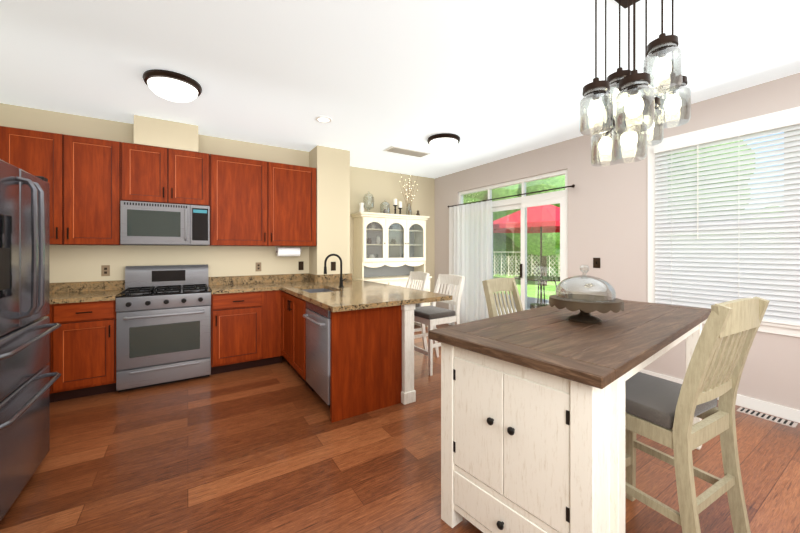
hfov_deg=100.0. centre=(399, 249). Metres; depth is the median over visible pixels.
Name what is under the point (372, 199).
glass jar
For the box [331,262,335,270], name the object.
electrical outlet plate
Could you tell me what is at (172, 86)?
kitchen ceiling light
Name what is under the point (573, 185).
curtain rod
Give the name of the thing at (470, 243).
sheer curtain
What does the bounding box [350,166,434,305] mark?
wall
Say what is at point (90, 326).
base cabinet
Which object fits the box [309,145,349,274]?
wall
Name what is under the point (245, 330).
base cabinet
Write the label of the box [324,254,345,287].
faucet
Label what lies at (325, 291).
countertop
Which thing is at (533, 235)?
tree
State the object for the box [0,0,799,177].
ceiling
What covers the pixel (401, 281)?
base cabinet
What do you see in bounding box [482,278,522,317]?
chair
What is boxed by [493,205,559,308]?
patio umbrella
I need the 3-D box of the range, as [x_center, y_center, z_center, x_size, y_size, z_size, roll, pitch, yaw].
[-2.463,0.762,3.560,0.772,1.176,0.719,0,0,-32]
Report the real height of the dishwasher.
0.875 m
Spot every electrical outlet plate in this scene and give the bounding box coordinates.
[101,265,109,275]
[256,262,260,270]
[299,261,303,269]
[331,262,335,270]
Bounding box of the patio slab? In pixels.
[494,294,548,313]
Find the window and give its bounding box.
[648,106,799,336]
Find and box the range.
[116,264,210,391]
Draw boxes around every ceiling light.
[143,69,201,101]
[427,133,459,150]
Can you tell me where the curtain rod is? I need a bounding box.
[448,184,574,207]
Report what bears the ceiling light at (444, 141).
attached to the ceiling
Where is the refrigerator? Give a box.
[0,159,61,521]
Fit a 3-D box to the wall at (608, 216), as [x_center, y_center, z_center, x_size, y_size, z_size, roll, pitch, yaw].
[2.793,-0.020,3.274,0.120,2.740,7.750,0,0,-32]
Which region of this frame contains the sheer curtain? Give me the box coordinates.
[449,200,491,324]
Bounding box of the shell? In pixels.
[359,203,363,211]
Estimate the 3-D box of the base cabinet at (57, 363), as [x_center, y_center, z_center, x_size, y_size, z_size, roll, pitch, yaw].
[-3.324,0.910,3.075,0.472,0.880,0.600,0,0,-32]
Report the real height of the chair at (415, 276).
1.055 m
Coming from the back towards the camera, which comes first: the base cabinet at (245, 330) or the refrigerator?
the base cabinet at (245, 330)
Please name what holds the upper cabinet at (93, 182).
attached to the wall at (76, 263)
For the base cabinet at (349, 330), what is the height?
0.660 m
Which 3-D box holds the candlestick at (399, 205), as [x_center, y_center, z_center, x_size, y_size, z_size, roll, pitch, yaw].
[0.003,-0.721,5.834,0.083,0.240,0.083,0,0,-44]
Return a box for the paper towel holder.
[275,246,300,256]
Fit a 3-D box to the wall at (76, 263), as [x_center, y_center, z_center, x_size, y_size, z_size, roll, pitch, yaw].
[-2.691,-0.020,3.930,3.250,2.740,0.120,0,0,-32]
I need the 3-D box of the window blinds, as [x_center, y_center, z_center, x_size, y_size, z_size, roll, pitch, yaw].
[3.070,-0.232,2.621,0.069,1.633,1.840,0,0,-32]
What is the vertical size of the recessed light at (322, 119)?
0.007 m
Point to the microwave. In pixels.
(154, 224)
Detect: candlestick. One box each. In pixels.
[393,199,398,213]
[399,201,401,213]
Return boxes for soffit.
[134,115,197,151]
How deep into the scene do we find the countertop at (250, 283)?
4.12 m
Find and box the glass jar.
[363,193,373,211]
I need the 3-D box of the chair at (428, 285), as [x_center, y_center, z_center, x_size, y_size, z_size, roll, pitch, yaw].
[0.232,0.920,5.958,0.440,0.860,0.464,0,0,-32]
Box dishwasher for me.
[303,301,329,406]
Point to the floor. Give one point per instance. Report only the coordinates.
(271, 448)
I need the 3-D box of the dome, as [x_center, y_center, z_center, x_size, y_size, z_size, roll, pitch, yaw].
[1.060,0.245,1.926,0.380,0.319,0.380,0,0,-32]
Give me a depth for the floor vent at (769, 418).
2.69 m
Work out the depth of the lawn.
13.16 m
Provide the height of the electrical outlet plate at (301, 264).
0.120 m
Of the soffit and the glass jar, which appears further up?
the soffit
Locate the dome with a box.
[548,265,623,323]
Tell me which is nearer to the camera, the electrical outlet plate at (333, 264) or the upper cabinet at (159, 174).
the upper cabinet at (159, 174)
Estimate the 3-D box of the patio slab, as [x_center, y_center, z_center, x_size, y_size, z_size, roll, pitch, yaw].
[3.100,1.435,7.047,4.428,0.070,6.200,0,0,-32]
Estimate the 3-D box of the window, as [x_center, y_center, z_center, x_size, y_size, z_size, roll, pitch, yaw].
[3.145,-0.220,2.668,0.168,1.800,2.010,0,0,-32]
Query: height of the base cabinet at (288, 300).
0.880 m
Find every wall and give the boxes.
[0,103,308,282]
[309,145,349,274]
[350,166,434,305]
[435,73,799,409]
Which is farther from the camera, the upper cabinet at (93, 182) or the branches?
the branches
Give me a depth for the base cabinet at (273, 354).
3.92 m
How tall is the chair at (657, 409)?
1.165 m
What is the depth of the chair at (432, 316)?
3.83 m
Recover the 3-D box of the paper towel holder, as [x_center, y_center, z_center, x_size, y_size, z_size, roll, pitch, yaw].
[-1.469,0.018,4.419,0.330,0.134,0.120,0,0,-32]
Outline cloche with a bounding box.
[380,200,390,213]
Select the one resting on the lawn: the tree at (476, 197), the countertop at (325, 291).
the tree at (476, 197)
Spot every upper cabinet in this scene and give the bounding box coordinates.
[0,126,131,244]
[132,144,211,205]
[209,154,315,245]
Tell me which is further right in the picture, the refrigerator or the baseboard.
the baseboard
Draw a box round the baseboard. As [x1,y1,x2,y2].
[639,369,799,422]
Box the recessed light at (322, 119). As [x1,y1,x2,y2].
[315,116,331,122]
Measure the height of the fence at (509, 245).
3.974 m
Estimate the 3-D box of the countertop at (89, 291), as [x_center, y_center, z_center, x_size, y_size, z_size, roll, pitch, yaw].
[-3.176,0.398,3.174,0.833,0.140,0.631,0,0,-32]
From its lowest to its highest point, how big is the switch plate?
0.120 m
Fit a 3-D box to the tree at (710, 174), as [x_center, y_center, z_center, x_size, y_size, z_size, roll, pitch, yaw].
[12.680,-2.567,15.857,5.283,8.075,6.042,0,0,-32]
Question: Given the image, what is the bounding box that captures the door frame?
[459,169,567,315]
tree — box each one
[463,190,487,204]
[486,175,564,285]
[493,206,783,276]
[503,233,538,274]
[668,140,754,222]
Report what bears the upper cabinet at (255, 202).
attached to the wall at (76, 263)
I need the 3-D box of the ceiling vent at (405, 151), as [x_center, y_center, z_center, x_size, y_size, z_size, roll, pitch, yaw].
[0.104,-1.381,4.739,0.640,0.016,0.240,0,0,-32]
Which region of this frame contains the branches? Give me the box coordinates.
[399,171,417,214]
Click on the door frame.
(525, 201)
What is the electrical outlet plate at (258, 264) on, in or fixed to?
attached to the wall at (76, 263)
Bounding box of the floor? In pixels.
[0,323,799,532]
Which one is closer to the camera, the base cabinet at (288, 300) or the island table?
the island table
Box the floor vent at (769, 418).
[737,407,797,427]
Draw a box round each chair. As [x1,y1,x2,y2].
[406,271,429,350]
[410,276,431,326]
[414,274,464,375]
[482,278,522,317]
[625,297,769,532]
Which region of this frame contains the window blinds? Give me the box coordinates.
[654,114,799,325]
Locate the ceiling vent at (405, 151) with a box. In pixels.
[383,146,430,157]
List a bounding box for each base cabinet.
[46,303,65,402]
[66,300,115,399]
[211,291,265,374]
[266,290,282,364]
[281,291,305,363]
[289,307,368,390]
[362,276,389,284]
[378,276,408,287]
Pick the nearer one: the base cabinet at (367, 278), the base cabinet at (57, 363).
the base cabinet at (57, 363)
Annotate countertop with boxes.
[50,280,124,303]
[208,274,277,293]
[278,273,451,311]
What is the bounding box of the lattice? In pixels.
[493,251,559,276]
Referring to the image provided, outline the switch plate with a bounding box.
[593,258,599,267]
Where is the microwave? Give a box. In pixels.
[120,201,209,245]
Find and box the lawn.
[493,273,559,299]
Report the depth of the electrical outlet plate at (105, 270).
3.57 m
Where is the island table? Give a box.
[428,300,710,532]

